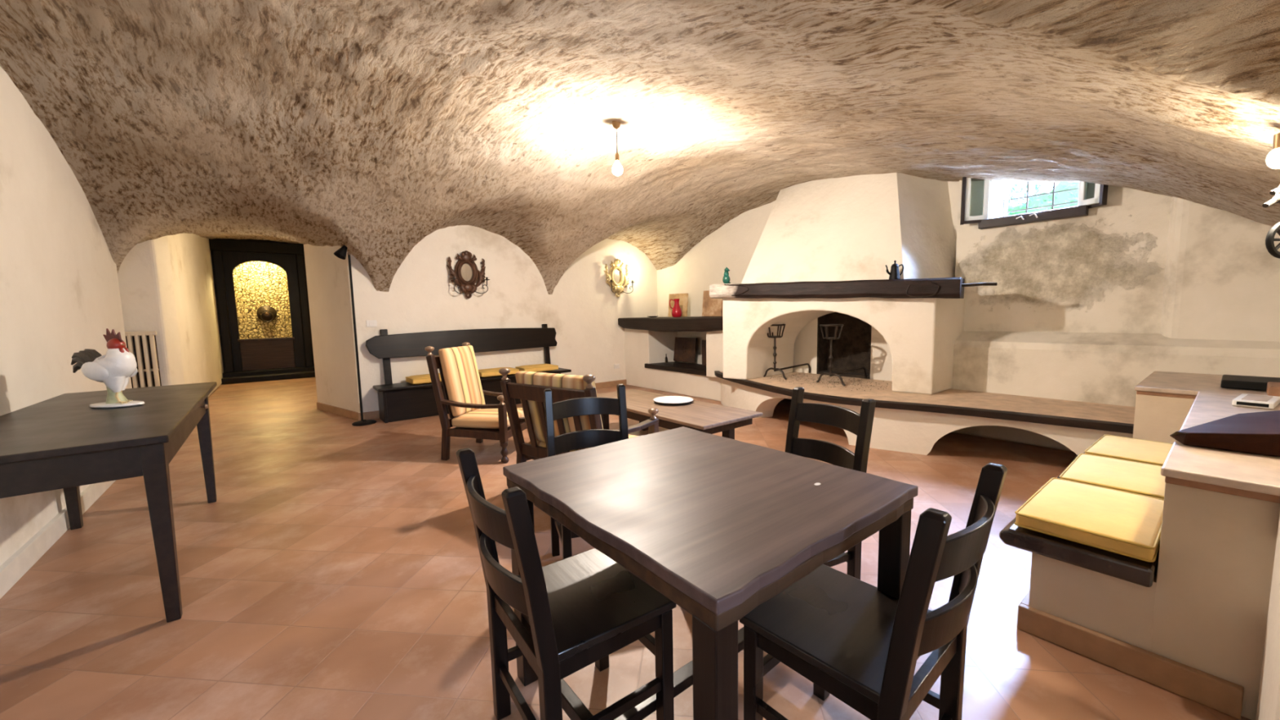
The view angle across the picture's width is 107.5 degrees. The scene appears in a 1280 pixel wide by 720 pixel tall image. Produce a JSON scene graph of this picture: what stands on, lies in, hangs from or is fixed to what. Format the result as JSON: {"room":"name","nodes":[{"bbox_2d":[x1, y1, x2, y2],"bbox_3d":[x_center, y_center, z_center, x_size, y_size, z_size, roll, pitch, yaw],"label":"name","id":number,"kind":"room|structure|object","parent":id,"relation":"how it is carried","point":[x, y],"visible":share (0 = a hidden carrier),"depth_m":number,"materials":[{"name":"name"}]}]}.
{"room":"historic interior","nodes":[
{"label":"historic interior","id":0,"kind":"room"},
{"bbox_2d":[0,66,132,565],"bbox_3d":[-3.058,-0.648,1.111,1.050,3.800,8.800,-6,7,-38],"label":"wall","id":1,"kind":"structure","parent":0,"point":[60,292],"depth_m":3.04,"materials":[{"name":"paint"}]},
{"bbox_2d":[0,480,115,599],"bbox_3d":[-2.597,1.142,1.620,0.030,0.120,8.000,-6,7,-38],"label":"baseboard","id":2,"kind":"structure","parent":1,"relation":"attached to","point":[17,565],"depth_m":2.67,"materials":[{"name":"beige tile"}]},
{"bbox_2d":[117,232,223,396],"bbox_3d":[-8.098,-1.190,7.716,1.299,3.800,5.450,-6,7,-38],"label":"wall","id":3,"kind":"structure","parent":0,"point":[166,286],"depth_m":6.30,"materials":[{"name":"paint"}]},
{"bbox_2d":[208,238,315,384],"bbox_3d":[-8.379,-1.216,10.604,2.100,3.300,0.790,-6,7,-38],"label":"door","id":4,"kind":"structure","parent":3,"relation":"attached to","point":[260,359],"depth_m":10.67,"materials":[{"name":"brown wood"}]},
{"bbox_2d":[232,261,292,338],"bbox_3d":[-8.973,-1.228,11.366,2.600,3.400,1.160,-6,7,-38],"label":"glass panel","id":5,"kind":"object","parent":4,"relation":"in","point":[257,284],"visible":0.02,"depth_m":11.61,"materials":[{"name":"stone"}]},
{"bbox_2d":[256,305,276,322],"bbox_3d":[-9.232,-1.140,11.611,0.400,0.413,0.189,-6,7,-38],"label":"boss","id":6,"kind":"object","parent":5,"relation":"attached to","point":[266,313],"visible":1,"depth_m":11.60,"materials":[{"name":"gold metal"}]},
{"bbox_2d":[303,225,657,413],"bbox_3d":[-3.960,-1.588,10.889,6.443,3.800,8.230,-6,7,-38],"label":"wall","id":7,"kind":"structure","parent":0,"point":[583,309],"depth_m":6.88,"materials":[{"name":"paint"}]},
{"bbox_2d":[366,320,377,326],"bbox_3d":[-3.484,-0.474,6.094,0.120,0.085,0.017,-6,7,-38],"label":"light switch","id":8,"kind":"object","parent":7,"relation":"attached to","point":[369,322],"visible":1,"depth_m":6.09,"materials":[{"name":"white plastic"}]},
{"bbox_2d":[446,250,489,297],"bbox_3d":[-2.443,-1.225,6.704,0.559,0.679,0.222,-6,7,-38],"label":"sconce","id":9,"kind":"object","parent":7,"relation":"attached to","point":[466,273],"visible":1,"depth_m":6.75,"materials":[{"name":"brown wood"}]},
{"bbox_2d":[461,263,472,280],"bbox_3d":[-2.505,-1.266,6.779,0.200,0.280,0.004,-6,7,-38],"label":"mirror","id":10,"kind":"object","parent":9,"relation":"attached to","point":[466,268],"depth_m":6.78,"materials":[{"name":"beige mirror"}]},
{"bbox_2d":[316,379,626,420],"bbox_3d":[-2.521,0.542,7.826,4.659,0.100,1.428,-6,7,-38],"label":"baseboard","id":11,"kind":"structure","parent":7,"relation":"attached to","point":[335,410],"depth_m":6.49,"materials":[{"name":"brown tile"}]},
{"bbox_2d":[613,364,619,368],"bbox_3d":[-0.421,0.115,8.552,0.120,0.085,0.017,-6,7,-38],"label":"wall socket","id":12,"kind":"object","parent":7,"relation":"attached to","point":[615,366],"visible":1,"depth_m":8.54,"materials":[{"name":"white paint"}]},
{"bbox_2d":[604,258,635,297],"bbox_3d":[-0.359,-1.458,8.325,0.559,0.679,0.222,-6,7,-38],"label":"sconce","id":13,"kind":"object","parent":7,"relation":"attached to","point":[615,277],"visible":1,"depth_m":8.38,"materials":[{"name":"gold metal"}]},
{"bbox_2d":[609,279,615,293],"bbox_3d":[-0.467,-1.285,8.218,0.217,0.237,0.166,-6,7,-38],"label":"candle","id":14,"kind":"object","parent":13,"relation":"on","point":[612,283],"depth_m":8.30,"materials":[{"name":"grey wax"}]},
{"bbox_2d":[613,269,620,283],"bbox_3d":[-0.421,-1.498,8.399,0.200,0.280,0.004,-6,7,-38],"label":"mirror","id":15,"kind":"object","parent":13,"relation":"attached to","point":[616,274],"depth_m":8.40,"materials":[{"name":"beige mirror"}]},
{"bbox_2d":[622,274,635,293],"bbox_3d":[-0.211,-1.360,8.414,0.217,0.337,0.166,-6,7,-38],"label":"candle","id":16,"kind":"object","parent":13,"relation":"on","point":[625,278],"depth_m":8.45,"materials":[{"name":"beige wax"}]},
{"bbox_2d":[0,377,1250,719],"bbox_3d":[-2.174,0.751,6.639,9.400,0.100,17.600,-6,7,-38],"label":"floor","id":17,"kind":"structure","parent":0,"point":[334,571],"depth_m":2.21,"materials":[{"name":"ceramic"}]},
{"bbox_2d":[0,382,217,622],"bbox_3d":[-2.937,0.689,2.616,0.780,0.841,2.220,-6,7,-38],"label":"side table","id":18,"kind":"object","parent":17,"relation":"on","point":[60,442],"visible":1,"depth_m":2.03,"materials":[{"name":"brown wood"}]},
{"bbox_2d":[71,328,144,408],"bbox_3d":[-3.003,0.044,2.641,0.332,0.441,0.183,-1,6,0],"label":"rooster figurine","id":19,"kind":"object","parent":18,"relation":"on","point":[114,369],"visible":1,"depth_m":2.61,"materials":[{"name":"white ceramic"}]},
{"bbox_2d":[124,331,161,388],"bbox_3d":[-6.097,0.263,5.714,0.400,1.215,0.115,-6,7,-38],"label":"radiator","id":20,"kind":"object","parent":17,"relation":"on","point":[143,344],"visible":0.3,"depth_m":5.71,"materials":[{"name":"beige metal"}]},
{"bbox_2d":[333,244,376,426],"bbox_3d":[-3.508,-0.292,5.784,0.316,2.199,0.270,-6,7,-38],"label":"floor lamp","id":21,"kind":"object","parent":17,"relation":"on","point":[340,253],"visible":1,"depth_m":5.77,"materials":[{"name":"black metal"}]},
{"bbox_2d":[365,324,571,423],"bbox_3d":[-2.321,0.102,6.771,2.770,1.172,0.462,-6,7,-38],"label":"bench","id":22,"kind":"object","parent":17,"relation":"on","point":[397,402],"visible":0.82,"depth_m":6.34,"materials":[{"name":"brown wood"}]},
{"bbox_2d":[405,373,441,384],"bbox_3d":[-2.838,0.249,6.318,0.510,0.100,0.370,-6,7,-39],"label":"seat cushion","id":23,"kind":"object","parent":22,"relation":"on","point":[419,379],"visible":0.6,"depth_m":6.13,"materials":[{"name":"yellow fabric"}]},
{"bbox_2d":[478,367,519,377],"bbox_3d":[-2.112,0.177,6.896,0.570,0.100,0.370,-6,7,-38],"label":"seat cushion","id":24,"kind":"object","parent":22,"relation":"on","point":[490,372],"visible":0.56,"depth_m":6.73,"materials":[{"name":"yellow fabric"}]},
{"bbox_2d":[515,364,558,372],"bbox_3d":[-1.601,0.127,7.294,0.570,0.100,0.370,-5,7,-37],"label":"seat cushion","id":25,"kind":"object","parent":22,"relation":"on","point":[535,367],"visible":0.82,"depth_m":7.17,"materials":[{"name":"yellow fabric"}]},
{"bbox_2d":[424,342,527,463],"bbox_3d":[-1.496,0.369,4.507,0.770,1.052,0.660,0,6,12],"label":"armchair","id":26,"kind":"object","parent":17,"relation":"on","point":[468,413],"visible":0.75,"depth_m":4.30,"materials":[{"name":"brown wood"}]},
{"bbox_2d":[438,345,484,416],"bbox_3d":[-1.709,0.187,4.534,0.185,0.630,0.490,0,6,12],"label":"cushion","id":27,"kind":"object","parent":26,"relation":"on","point":[457,366],"depth_m":4.41,"materials":[{"name":"fabric"}]},
{"bbox_2d":[451,408,524,428],"bbox_3d":[-1.419,0.552,4.509,0.550,0.130,0.510,0,6,12],"label":"seat cushion","id":28,"kind":"object","parent":26,"relation":"on","point":[472,418],"depth_m":4.30,"materials":[{"name":"fabric"}]},
{"bbox_2d":[456,448,676,719],"bbox_3d":[-0.223,0.718,1.416,0.516,0.905,0.450,-5,7,-35],"label":"dining chair","id":29,"kind":"object","parent":17,"relation":"on","point":[581,609],"visible":0.96,"depth_m":1.33,"materials":[{"name":"brown wood"}]},
{"bbox_2d":[498,368,658,463],"bbox_3d":[-0.426,0.509,3.420,0.880,0.942,0.770,3,7,36],"label":"armchair","id":30,"kind":"object","parent":17,"relation":"on","point":[530,386],"visible":0.49,"depth_m":3.24,"materials":[{"name":"brown wood"}]},
{"bbox_2d":[515,370,603,448],"bbox_3d":[-0.555,0.346,3.228,0.710,0.519,0.183,3,7,36],"label":"cushion","id":31,"kind":"object","parent":30,"relation":"on","point":[534,411],"depth_m":3.21,"materials":[{"name":"fabric"}]},
{"bbox_2d":[528,434,638,452],"bbox_3d":[-0.379,0.630,3.493,0.730,0.130,0.550,3,7,36],"label":"seat cushion","id":32,"kind":"object","parent":30,"relation":"on","point":[540,442],"depth_m":3.40,"materials":[{"name":"fabric"}]},
{"bbox_2d":[543,383,628,559],"bbox_3d":[-0.231,0.617,2.445,0.450,0.905,0.516,-3,6,-17],"label":"dining chair","id":33,"kind":"object","parent":17,"relation":"on","point":[580,439],"visible":0.41,"depth_m":2.60,"materials":[{"name":"brown wood"}]},
{"bbox_2d":[624,328,723,400],"bbox_3d":[0.810,-0.023,7.852,0.900,1.080,2.640,-6,7,-38],"label":"wall niche","id":34,"kind":"object","parent":17,"relation":"on","point":[646,366],"visible":0.42,"depth_m":8.02,"materials":[{"name":"paint"}]},
{"bbox_2d":[617,315,722,332],"bbox_3d":[0.786,-0.592,7.711,1.024,0.230,2.660,-6,7,-38],"label":"corner shelf","id":35,"kind":"object","parent":34,"relation":"on","point":[664,324],"visible":0.8,"depth_m":7.30,"materials":[{"name":"brown wood"}]},
{"bbox_2d":[669,298,682,317],"bbox_3d":[0.595,-0.847,7.641,0.175,0.297,0.186,4,8,42],"label":"jug","id":36,"kind":"object","parent":35,"relation":"on","point":[677,312],"visible":1,"depth_m":7.60,"materials":[{"name":"red ceramic"}]},
{"bbox_2d":[667,293,688,316],"bbox_3d":[0.662,-0.949,8.132,0.360,0.400,0.086,2,7,32],"label":"painting","id":37,"kind":"object","parent":35,"relation":"on","point":[683,297],"visible":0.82,"depth_m":8.08,"materials":[{"name":"beige paint"}]},
{"bbox_2d":[702,290,722,316],"bbox_3d":[1.179,-0.916,7.591,0.380,0.420,0.088,4,8,44],"label":"painting","id":38,"kind":"object","parent":35,"relation":"on","point":[712,307],"visible":0.73,"depth_m":7.59,"materials":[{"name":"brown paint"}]},
{"bbox_2d":[673,337,697,362],"bbox_3d":[0.777,-0.179,8.120,0.079,0.419,0.520,-6,7,-38],"label":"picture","id":39,"kind":"object","parent":34,"relation":"on","point":[685,348],"visible":1,"depth_m":8.09,"materials":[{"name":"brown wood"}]},
{"bbox_2d":[702,339,706,365],"bbox_3d":[1.087,-0.112,7.566,0.040,0.420,0.220,-6,7,-38],"label":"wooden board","id":40,"kind":"object","parent":34,"relation":"on","point":[704,341],"visible":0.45,"depth_m":7.60,"materials":[{"name":"brown wood"}]},
{"bbox_2d":[596,388,762,439],"bbox_3d":[0.214,0.638,4.620,0.740,0.420,1.860,-6,7,-38],"label":"coffee table","id":41,"kind":"object","parent":17,"relation":"on","point":[702,416],"visible":0.56,"depth_m":4.20,"materials":[{"name":"brown wood"}]},
{"bbox_2d":[653,395,693,404],"bbox_3d":[0.330,0.405,4.654,0.394,0.030,0.394,-6,7,-38],"label":"plate","id":42,"kind":"object","parent":41,"relation":"on","point":[666,400],"visible":1,"depth_m":4.62,"materials":[{"name":"white ceramic"}]},
{"bbox_2d":[502,426,918,719],"bbox_3d":[0.177,0.758,1.539,0.872,0.784,1.011,-6,7,-38],"label":"dining table","id":43,"kind":"object","parent":17,"relation":"on","point":[720,526],"visible":0.93,"depth_m":1.26,"materials":[{"name":"brown wood"}]},
{"bbox_2d":[784,386,875,579],"bbox_3d":[0.734,0.621,2.200,0.516,0.905,0.450,-4,6,-27],"label":"dining chair","id":44,"kind":"object","parent":17,"relation":"on","point":[860,424],"visible":0.37,"depth_m":2.23,"materials":[{"name":"brown wood"}]},
{"bbox_2d":[739,462,1007,719],"bbox_3d":[0.605,0.716,1.257,0.450,0.905,0.516,-6,7,-40],"label":"dining chair","id":45,"kind":"object","parent":17,"relation":"on","point":[860,645],"visible":1,"depth_m":1.17,"materials":[{"name":"brown wood"}]},
{"bbox_2d":[714,370,1135,455],"bbox_3d":[2.499,0.519,5.114,1.722,0.466,4.714,-6,7,-38],"label":"bench","id":46,"kind":"object","parent":17,"relation":"on","point":[903,422],"visible":0.66,"depth_m":4.20,"materials":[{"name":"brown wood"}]},
{"bbox_2d":[763,324,810,379],"bbox_3d":[1.927,-0.127,6.019,0.840,0.681,0.364,-5,7,-34],"label":"andiron","id":47,"kind":"object","parent":46,"relation":"on","point":[775,337],"visible":0.93,"depth_m":5.85,"materials":[{"name":"grey metal"}]},
{"bbox_2d":[767,324,785,337],"bbox_3d":[1.678,-0.361,5.830,0.252,0.169,0.252,-5,7,-34],"label":"basket","id":48,"kind":"object","parent":47,"relation":"on","point":[771,336],"depth_m":5.78,"materials":[{"name":"grey metal"}]},
{"bbox_2d":[769,373,888,391],"bbox_3d":[2.229,0.247,5.536,0.939,0.013,1.405,-6,7,-38],"label":"ash","id":49,"kind":"object","parent":46,"relation":"on","point":[796,373],"visible":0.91,"depth_m":5.50},
{"bbox_2d":[816,324,866,386],"bbox_3d":[2.401,-0.083,5.465,0.840,0.681,0.364,-5,7,-34],"label":"andiron","id":50,"kind":"object","parent":46,"relation":"on","point":[830,357],"visible":1,"depth_m":5.30,"materials":[{"name":"grey metal"}]},
{"bbox_2d":[819,324,843,339],"bbox_3d":[2.152,-0.316,5.276,0.252,0.169,0.252,-5,7,-34],"label":"basket","id":51,"kind":"object","parent":50,"relation":"on","point":[825,326],"depth_m":5.23,"materials":[{"name":"grey metal"}]},
{"bbox_2d":[722,172,965,394],"bbox_3d":[2.222,-1.046,5.578,1.482,2.700,2.540,-6,7,-38],"label":"fireplace","id":52,"kind":"object","parent":46,"relation":"on","point":[847,228],"visible":0.73,"depth_m":5.25,"materials":[{"name":"paint"}]},
{"bbox_2d":[741,172,955,284],"bbox_3d":[2.264,-1.586,5.439,1.390,1.600,2.160,-6,7,-38],"label":"hood","id":53,"kind":"object","parent":52,"relation":"attached to","point":[847,228],"depth_m":5.16,"materials":[{"name":"paint"}]},
{"bbox_2d":[709,277,997,298],"bbox_3d":[2.083,-0.763,5.111,2.883,0.268,0.344,3,7,40],"label":"mantel shelf","id":54,"kind":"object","parent":52,"relation":"attached to","point":[937,287],"depth_m":4.83,"materials":[{"name":"brown wood"}]},
{"bbox_2d":[722,266,730,284],"bbox_3d":[1.081,-1.054,5.865,0.094,0.213,0.104,1,6,22],"label":"vase","id":55,"kind":"object","parent":54,"relation":"on","point":[726,279],"visible":0.96,"depth_m":5.83,"materials":[{"name":"green ceramic"}]},
{"bbox_2d":[885,260,903,279],"bbox_3d":[2.518,-0.890,4.644,0.161,0.190,0.100,2,6,29],"label":"coffee pot","id":56,"kind":"object","parent":54,"relation":"on","point":[895,273],"visible":0.98,"depth_m":4.62,"materials":[{"name":"black metal"}]},
{"bbox_2d":[1017,552,1244,719],"bbox_3d":[2.614,0.842,2.381,2.340,0.350,0.560,-6,7,-38],"label":"bench","id":57,"kind":"object","parent":17,"relation":"on","point":[1104,619],"visible":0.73,"depth_m":1.70,"materials":[{"name":"paint"}]},
{"bbox_2d":[999,444,1159,587],"bbox_3d":[2.316,0.644,2.305,1.900,0.068,0.425,-6,7,-38],"label":"seat slab","id":58,"kind":"object","parent":57,"relation":"on","point":[1135,571],"visible":0.2,"depth_m":1.70,"materials":[{"name":"brown wood"}]},
{"bbox_2d":[1013,477,1164,562],"bbox_3d":[1.833,0.618,1.894,0.610,0.085,0.380,-6,7,-38],"label":"seat cushion","id":59,"kind":"object","parent":58,"relation":"on","point":[1125,523],"visible":0.84,"depth_m":1.79,"materials":[{"name":"yellow fabric"}]},
{"bbox_2d":[1058,453,1165,499],"bbox_3d":[2.332,0.572,2.277,0.560,0.080,0.370,-6,7,-39],"label":"seat cushion","id":60,"kind":"object","parent":58,"relation":"on","point":[1132,477],"visible":0.54,"depth_m":2.22,"materials":[{"name":"yellow fabric"}]},
{"bbox_2d":[1084,434,1173,466],"bbox_3d":[2.810,0.526,2.643,0.560,0.080,0.370,-5,7,-37],"label":"seat cushion","id":61,"kind":"object","parent":58,"relation":"on","point":[1152,452],"visible":0.45,"depth_m":2.60,"materials":[{"name":"yellow fabric"}]},
{"bbox_2d":[1133,371,1279,719],"bbox_3d":[3.469,0.600,2.550,3.970,0.763,1.160,-6,7,-38],"label":"counter","id":62,"kind":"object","parent":17,"relation":"on","point":[1221,508],"depth_m":1.52,"materials":[{"name":"paint"}]},
{"bbox_2d":[1169,410,1279,457],"bbox_3d":[2.556,0.233,1.837,0.950,0.140,0.597,-6,7,-38],"label":"board","id":63,"kind":"object","parent":62,"relation":"on","point":[1254,433],"visible":1,"depth_m":1.71,"materials":[{"name":"brown wood"}]},
{"bbox_2d":[1220,374,1279,391],"bbox_3d":[3.832,0.144,2.900,0.360,0.050,0.300,-6,7,-38],"label":"tray","id":64,"kind":"object","parent":62,"relation":"on","point":[1228,381],"visible":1,"depth_m":2.87,"materials":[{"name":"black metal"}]},
{"bbox_2d":[1231,393,1279,408],"bbox_3d":[3.221,0.212,2.450,0.302,0.033,0.130,-5,7,-32],"label":"box","id":65,"kind":"object","parent":62,"relation":"on","point":[1244,399],"visible":1,"depth_m":2.40,"materials":[{"name":"white paint"}]},
{"bbox_2d":[1266,382,1279,396],"bbox_3d":[3.635,0.175,2.569,0.250,0.065,0.240,-6,7,-38],"label":"brick","id":66,"kind":"object","parent":62,"relation":"on","point":[1273,388],"visible":0.8,"depth_m":2.58,"materials":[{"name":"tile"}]},
{"bbox_2d":[0,0,1279,294],"bbox_3d":[-2.301,-0.919,6.593,8.000,3.282,16.500,-6,7,-38],"label":"ceiling","id":67,"kind":"structure","parent":0,"point":[372,128],"depth_m":3.03,"materials":[{"name":"paint"}]},
{"bbox_2d":[612,120,622,175],"bbox_3d":[-0.195,-1.795,3.959,0.094,0.462,0.093,-6,7,-38],"label":"pendant bulb","id":68,"kind":"object","parent":67,"relation":"hanging from","point":[617,169],"visible":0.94,"depth_m":3.94,"materials":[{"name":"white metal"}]},
{"bbox_2d":[1262,184,1279,258],"bbox_3d":[2.113,-0.550,1.530,0.146,0.433,0.026,-1,6,-2],"label":"lamp","id":69,"kind":"object","parent":67,"relation":"hanging from","point":[1272,249],"visible":1,"depth_m":1.54,"materials":[{"name":"black metal"}]},
{"bbox_2d":[1266,133,1279,168],"bbox_3d":[2.080,-0.678,1.521,0.060,0.110,0.058,-6,7,-38],"label":"bulb","id":70,"kind":"object","parent":67,"relation":"attached to","point":[1273,159],"visible":1,"depth_m":1.52,"materials":[{"name":"beige glass"}]},
{"bbox_2d":[657,181,959,399],"bbox_3d":[2.220,-1.377,7.423,1.000,3.800,5.320,-6,7,-38],"label":"wall","id":71,"kind":"structure","parent":0,"point":[732,246],"depth_m":7.77,"materials":[{"name":"paint"}]},
{"bbox_2d":[955,180,1171,333],"bbox_3d":[4.042,-1.168,4.539,0.600,3.870,1.520,-6,7,-38],"label":"wall","id":72,"kind":"structure","parent":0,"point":[1103,270],"depth_m":4.26,"materials":[{"name":"beige paint"}]},
{"bbox_2d":[960,177,1108,229],"bbox_3d":[3.749,-1.684,4.471,0.437,0.758,1.074,-6,7,-38],"label":"window","id":73,"kind":"structure","parent":72,"relation":"attached to","point":[976,197],"depth_m":4.59,"materials":[{"name":"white wood"}]},
{"bbox_2d":[1159,196,1279,341],"bbox_3d":[5.091,-1.058,3.550,1.278,3.800,1.420,-6,7,-38],"label":"wall","id":74,"kind":"structure","parent":0,"point":[1222,280],"depth_m":3.54,"materials":[{"name":"beige paint"}]},
{"bbox_2d":[951,330,1279,451],"bbox_3d":[4.099,0.304,3.964,0.260,1.051,2.720,-6,7,-38],"label":"ledge","id":75,"kind":"object","parent":74,"relation":"attached to","point":[1104,368],"depth_m":4.10,"materials":[{"name":"beige paint"}]},
{"bbox_2d":[1255,513,1279,719],"bbox_3d":[1.979,-0.704,0.603,0.660,3.800,1.194,-6,7,-38],"label":"wall","id":76,"kind":"structure","parent":0,"point":[1268,698],"depth_m":1.31,"materials":[{"name":"paint"}]},
{"label":"outside","id":77,"kind":"structure","parent":0,"visible":0},
{"bbox_3d":[5.833,-1.364,7.029,4.600,0.100,12.000,-6,7,-38],"label":"ground","id":78,"kind":"structure","parent":77,"visible":0},
{"bbox_2d":[1007,182,1079,216],"bbox_3d":[5.695,-0.936,5.866,1.108,3.081,4.382,-6,7,-38],"label":"hedge","id":79,"kind":"object","parent":78,"relation":"on","point":[1069,196],"visible":0.02,"depth_m":6.05,"materials":[{"name":"green"}]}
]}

